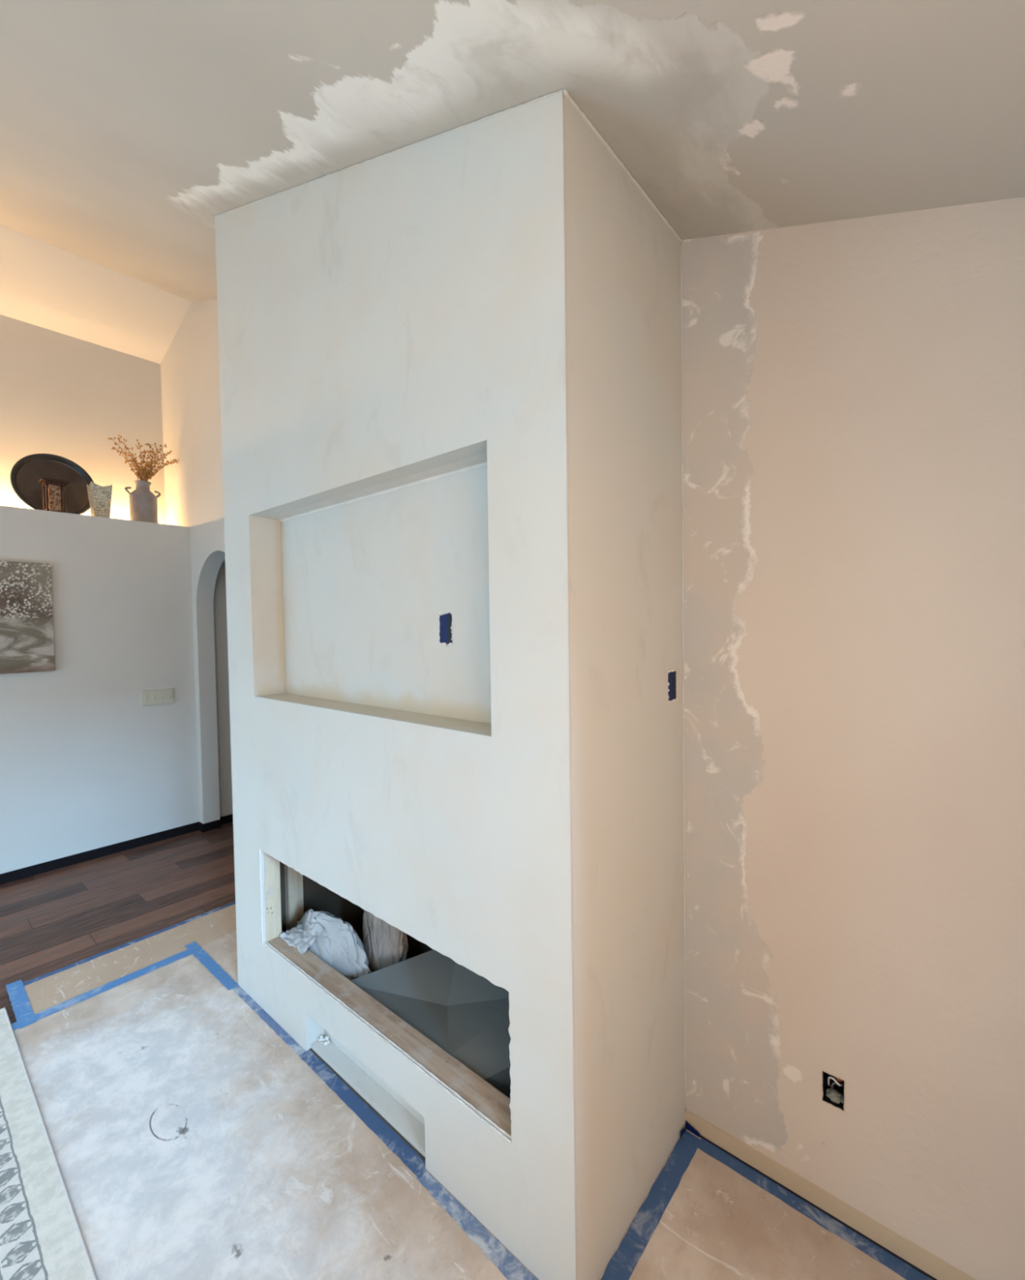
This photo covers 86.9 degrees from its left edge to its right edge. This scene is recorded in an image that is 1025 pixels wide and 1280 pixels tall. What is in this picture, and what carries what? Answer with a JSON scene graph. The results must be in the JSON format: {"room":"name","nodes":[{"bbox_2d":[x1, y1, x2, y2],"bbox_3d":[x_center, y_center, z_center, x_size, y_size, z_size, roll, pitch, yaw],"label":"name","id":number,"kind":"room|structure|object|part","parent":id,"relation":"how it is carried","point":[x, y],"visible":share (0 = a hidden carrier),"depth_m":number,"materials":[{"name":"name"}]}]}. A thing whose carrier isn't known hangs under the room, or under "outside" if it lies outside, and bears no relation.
{"room":"living room","nodes":[
{"label":"living room","id":0,"kind":"room"},
{"bbox_2d":[0,314,165,524],"bbox_3d":[-4.132,-1.596,3.416,0.001,1.471,3.382,1,2,41],"label":"wall","id":1,"kind":"structure","parent":0,"point":[63,395],"depth_m":4.25,"materials":[{"name":"white paint"}]},
{"bbox_2d":[0,224,191,364],"bbox_3d":[-3.857,-2.444,3.145,0.755,0.234,3.382,1,2,41],"label":"ceiling","id":2,"kind":"structure","parent":0,"point":[44,285],"depth_m":3.96,"materials":[{"name":"white paint"}]},
{"bbox_2d":[0,505,199,874],"bbox_3d":[-3.892,0.374,3.295,0.557,2.465,3.382,1,2,41],"label":"wall","id":3,"kind":"structure","parent":0,"point":[85,766],"depth_m":3.92,"materials":[{"name":"white paint"}]},
{"bbox_2d":[0,560,55,674],"bbox_3d":[-3.472,-0.139,3.322,0.035,0.731,1.002,1,2,41],"label":"canvas painting","id":4,"kind":"object","parent":3,"relation":"attached to","point":[27,645],"visible":1,"depth_m":3.59},
{"bbox_2d":[9,453,93,514],"bbox_3d":[-3.374,-1.138,3.990,0.149,0.477,0.490,1,2,41],"label":"round tray","id":5,"kind":"object","parent":3,"relation":"on","point":[25,473],"visible":0.74,"depth_m":4.00,"materials":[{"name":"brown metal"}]},
{"bbox_2d":[37,477,69,512],"bbox_3d":[-3.251,-1.009,3.838,0.150,0.246,0.150,1,2,41],"label":"lantern","id":6,"kind":"object","parent":3,"relation":"on","point":[53,499],"visible":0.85,"depth_m":3.82,"materials":[{"name":"brown wood"}]},
{"bbox_3d":[-3.317,-0.999,3.833,0.022,0.189,0.022,1,2,41],"label":"post","id":7,"kind":"part","parent":6,"relation":"part of","materials":[{"name":"brown wood"}]},
{"bbox_3d":[-3.245,-0.998,3.772,0.022,0.189,0.022,1,2,41],"label":"post","id":8,"kind":"part","parent":6,"relation":"part of","materials":[{"name":"brown wood"}]},
{"bbox_3d":[-3.251,-1.000,3.838,0.060,0.189,0.064,1,2,41],"label":"panel","id":9,"kind":"part","parent":6,"relation":"part of","materials":[{"name":"beige glass"}]},
{"bbox_3d":[-3.256,-1.002,3.905,0.022,0.189,0.022,1,2,41],"label":"post","id":10,"kind":"part","parent":6,"relation":"part of","materials":[{"name":"brown wood"}]},
{"bbox_3d":[-3.184,-1.001,3.844,0.022,0.189,0.022,1,2,41],"label":"post","id":11,"kind":"part","parent":6,"relation":"part of","materials":[{"name":"brown wood"}]},
{"bbox_2d":[0,822,199,884],"bbox_3d":[-3.659,1.575,3.146,0.012,0.066,3.382,1,2,41],"label":"baseboard","id":12,"kind":"structure","parent":3,"relation":"attached to","point":[20,873],"depth_m":3.89,"materials":[{"name":"black paint"}]},
{"bbox_2d":[86,480,112,517],"bbox_3d":[-3.097,-1.032,4.064,0.136,0.274,0.136,1,2,41],"label":"planter","id":13,"kind":"object","parent":3,"relation":"on","point":[100,497],"visible":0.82,"depth_m":4.02,"materials":[{"name":"grey stone"}]},
{"bbox_2d":[124,480,160,523],"bbox_3d":[-2.934,-1.079,4.301,0.192,0.349,0.192,-1,2,-4],"label":"vase","id":14,"kind":"object","parent":3,"relation":"on","point":[143,503],"visible":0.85,"depth_m":4.24,"materials":[{"name":"grey ceramic"}]},
{"bbox_3d":[-2.999,-1.164,4.223,0.017,0.070,0.049,1,2,41],"label":"handle","id":15,"kind":"part","parent":14,"relation":"part of","materials":[{"name":"grey metal"}]},
{"bbox_2d":[107,435,179,480],"bbox_3d":[-2.911,-1.397,4.298,0.474,0.366,0.180,-2,2,-39],"label":"bunch","id":16,"kind":"object","parent":14,"relation":"in","point":[147,473],"visible":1,"depth_m":4.28,"materials":[{"name":"brown plant"}]},
{"bbox_3d":[-2.870,-1.171,4.373,0.017,0.070,0.049,1,2,41],"label":"handle","id":17,"kind":"part","parent":14,"relation":"part of","materials":[{"name":"grey metal"}]},
{"bbox_2d":[141,688,173,706],"bbox_3d":[-2.749,0.440,4.186,0.024,0.115,0.213,1,2,41],"label":"switch plate","id":18,"kind":"object","parent":3,"relation":"attached to","point":[152,697],"visible":1,"depth_m":4.17,"materials":[{"name":"beige plastic"}]},
{"bbox_2d":[0,822,235,1023],"bbox_3d":[-2.405,1.586,3.370,2.800,0.001,5.350,1,2,41],"label":"floor","id":19,"kind":"structure","parent":0,"point":[51,921],"depth_m":3.30,"materials":[{"name":"brown wood"}]},
{"bbox_2d":[160,298,225,823],"bbox_3d":[-1.201,-0.517,3.266,4.671,4.170,0.128,1,2,41],"label":"wall","id":20,"kind":"structure","parent":0,"point":[190,366],"depth_m":4.33,"materials":[{"name":"white paint"}]},
{"bbox_2d":[198,822,204,832],"bbox_3d":[-2.529,1.521,4.396,0.082,0.066,0.012,1,2,41],"label":"baseboard","id":21,"kind":"structure","parent":20,"relation":"attached to","point":[201,825],"depth_m":4.38,"materials":[{"name":"black paint"}]},
{"bbox_2d":[213,559,232,817],"bbox_3d":[-1.428,0.300,4.792,1.185,2.450,1.838,1,2,41],"label":"wall","id":22,"kind":"structure","parent":0,"point":[220,593],"depth_m":4.54,"materials":[{"name":"white paint"}]},
{"bbox_2d":[203,819,221,831],"bbox_3d":[-2.457,1.519,4.426,0.012,0.066,0.128,1,2,41],"label":"baseboard","id":23,"kind":"object","parent":22,"relation":"attached to","point":[215,824],"visible":1,"depth_m":4.42,"materials":[{"name":"black paint"}]},
{"bbox_2d":[220,813,233,825],"bbox_3d":[-1.853,1.486,5.214,0.012,0.066,1.826,1,2,41],"label":"baseboard","id":24,"kind":"structure","parent":22,"relation":"attached to","point":[227,819],"depth_m":4.56,"materials":[{"name":"black paint"}]},
{"bbox_2d":[252,441,491,735],"bbox_3d":[-0.532,-0.139,1.891,1.367,0.762,0.121,1,2,41],"label":"wall niche","id":25,"kind":"object","parent":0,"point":[353,578],"depth_m":1.88,"materials":[{"name":"white paint"}]},
{"bbox_2d":[13,903,906,1279],"bbox_3d":[-1.006,1.639,0.882,4.080,0.001,3.382,1,2,41],"label":"floor","id":26,"kind":"structure","parent":0,"point":[189,1140],"depth_m":1.65,"materials":[{"name":"paper"}]},
{"bbox_2d":[5,979,36,1028],"bbox_3d":[-2.183,1.608,2.399,0.421,0.001,0.062,1,2,41],"label":"tape","id":27,"kind":"object","parent":26,"relation":"on","point":[22,1009],"visible":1,"depth_m":2.41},
{"bbox_2d":[0,1007,97,1279],"bbox_3d":[-1.646,1.650,0.641,3.100,0.009,1.883,1,2,41],"label":"area rug","id":28,"kind":"object","parent":26,"relation":"on","point":[42,1238],"visible":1,"depth_m":1.57,"materials":[{"name":"white fabric"}]},
{"bbox_2d":[11,949,192,1030],"bbox_3d":[-1.874,1.600,2.490,0.062,0.001,0.800,1,2,41],"label":"tape","id":29,"kind":"object","parent":26,"relation":"on","point":[25,1021],"visible":1,"depth_m":2.47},
{"bbox_2d":[22,901,235,986],"bbox_3d":[-1.879,1.586,2.993,0.038,0.001,1.280,1,2,41],"label":"tape","id":30,"kind":"object","parent":26,"relation":"on","point":[102,953],"visible":0.75,"depth_m":2.81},
{"bbox_2d":[185,942,238,990],"bbox_3d":[-1.481,1.588,2.651,0.540,0.001,0.052,1,2,41],"label":"tape","id":31,"kind":"object","parent":26,"relation":"on","point":[212,966],"visible":1,"depth_m":2.64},
{"bbox_2d":[232,986,305,1055],"bbox_3d":[-1.036,1.595,2.286,0.630,0.001,0.038,1,2,41],"label":"tape","id":32,"kind":"object","parent":26,"relation":"on","point":[279,1031],"visible":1,"depth_m":2.27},
{"bbox_2d":[298,1049,427,1178],"bbox_3d":[-0.535,1.601,1.864,0.720,0.001,0.051,1,2,41],"label":"tape","id":33,"kind":"object","parent":26,"relation":"on","point":[411,1158],"visible":0.98,"depth_m":1.82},
{"bbox_2d":[214,88,686,1279],"bbox_3d":[-0.375,-0.143,2.074,1.874,3.466,0.637,1,2,41],"label":"chase","id":34,"kind":"object","parent":26,"relation":"on","point":[451,362],"visible":1,"depth_m":1.55,"materials":[{"name":"paint"}]},
{"bbox_2d":[279,908,372,980],"bbox_3d":[-0.820,1.370,2.343,0.547,0.348,0.243,1,2,41],"label":"plastic bag","id":35,"kind":"object","parent":34,"relation":"in","point":[335,941],"visible":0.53,"depth_m":2.28,"materials":[{"name":"white plastic"}]},
{"bbox_2d":[362,910,408,972],"bbox_3d":[-0.581,1.316,2.464,0.194,0.416,0.317,-1,2,-17],"label":"cloth","id":36,"kind":"object","parent":34,"relation":"in","point":[384,944],"visible":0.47,"depth_m":2.36,"materials":[{"name":"beige fabric"}]},
{"bbox_3d":[-0.496,1.322,1.903,1.476,0.039,0.089,1,2,41],"label":"sill plate","id":37,"kind":"part","parent":34,"relation":"part of","materials":[{"name":"brown wood"}]},
{"bbox_2d":[350,949,511,1099],"bbox_3d":[-0.203,1.454,1.982,0.850,0.269,0.392,1,2,41],"label":"metal box","id":38,"kind":"object","parent":34,"relation":"in","point":[458,1009],"visible":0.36,"depth_m":1.98,"materials":[{"name":"grey metal"}]},
{"bbox_2d":[438,612,452,645],"bbox_3d":[-0.211,-0.035,1.698,0.062,0.105,0.006,1,2,41],"label":"electrical box","id":39,"kind":"object","parent":34,"relation":"attached to","point":[446,620],"visible":1,"depth_m":1.70,"materials":[{"name":"blue plastic"}]},
{"bbox_3d":[0.337,0.181,1.490,0.013,2.831,0.619,1,2,41],"label":"panel","id":40,"kind":"part","parent":34,"relation":"part of","materials":[{"name":"white paint"}]},
{"bbox_2d":[667,669,677,702],"bbox_3d":[0.489,0.140,1.654,0.006,0.102,0.060,1,2,41],"label":"electrical box","id":41,"kind":"object","parent":34,"relation":"attached to","point":[672,683],"visible":1,"depth_m":1.65,"materials":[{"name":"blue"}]},
{"bbox_2d":[416,1171,537,1279],"bbox_3d":[-0.066,1.607,1.435,0.571,0.001,0.056,1,2,41],"label":"tape","id":42,"kind":"object","parent":26,"relation":"on","point":[492,1248],"visible":1,"depth_m":1.46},
{"bbox_2d":[600,1130,701,1279],"bbox_3d":[0.339,1.601,1.455,0.059,0.001,0.742,1,2,41],"label":"tape","id":43,"kind":"object","parent":26,"relation":"on","point":[621,1266],"visible":1,"depth_m":1.51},
{"bbox_2d":[680,1120,700,1138],"bbox_3d":[0.566,1.574,1.724,0.051,0.028,0.048,1,2,41],"label":"tape","id":44,"kind":"object","parent":43,"relation":"on","point":[688,1126],"visible":1,"depth_m":1.74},
{"bbox_2d":[697,1138,932,1279],"bbox_3d":[1.026,1.595,1.340,1.145,0.001,0.046,1,2,41],"label":"tape","id":45,"kind":"object","parent":26,"relation":"on","point":[898,1266],"visible":1,"depth_m":1.50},
{"bbox_2d":[0,0,1024,302],"bbox_3d":[-1.530,-1.623,1.191,5.336,1.825,3.382,1,2,41],"label":"ceiling","id":46,"kind":"structure","parent":0,"point":[126,126],"depth_m":1.27,"materials":[{"name":"paint"}]},
{"bbox_2d":[682,196,1024,1279],"bbox_3d":[1.083,0.181,1.260,1.420,2.831,0.001,1,2,41],"label":"wall","id":47,"kind":"structure","parent":0,"point":[854,389],"depth_m":1.41,"materials":[{"name":"beige paint"}]},
{"bbox_2d":[700,1134,937,1279],"bbox_3d":[1.110,1.593,1.296,1.400,0.006,0.004,1,2,41],"label":"trim","id":48,"kind":"structure","parent":47,"relation":"attached to","point":[701,1136],"depth_m":1.50,"materials":[{"name":"black"}]},
{"bbox_2d":[822,1070,844,1111],"bbox_3d":[0.897,1.233,1.503,0.055,0.088,0.061,1,2,41],"label":"outlet box","id":49,"kind":"object","parent":47,"relation":"attached to","point":[833,1086],"visible":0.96,"depth_m":1.50,"materials":[{"name":"black plastic"}]}
]}

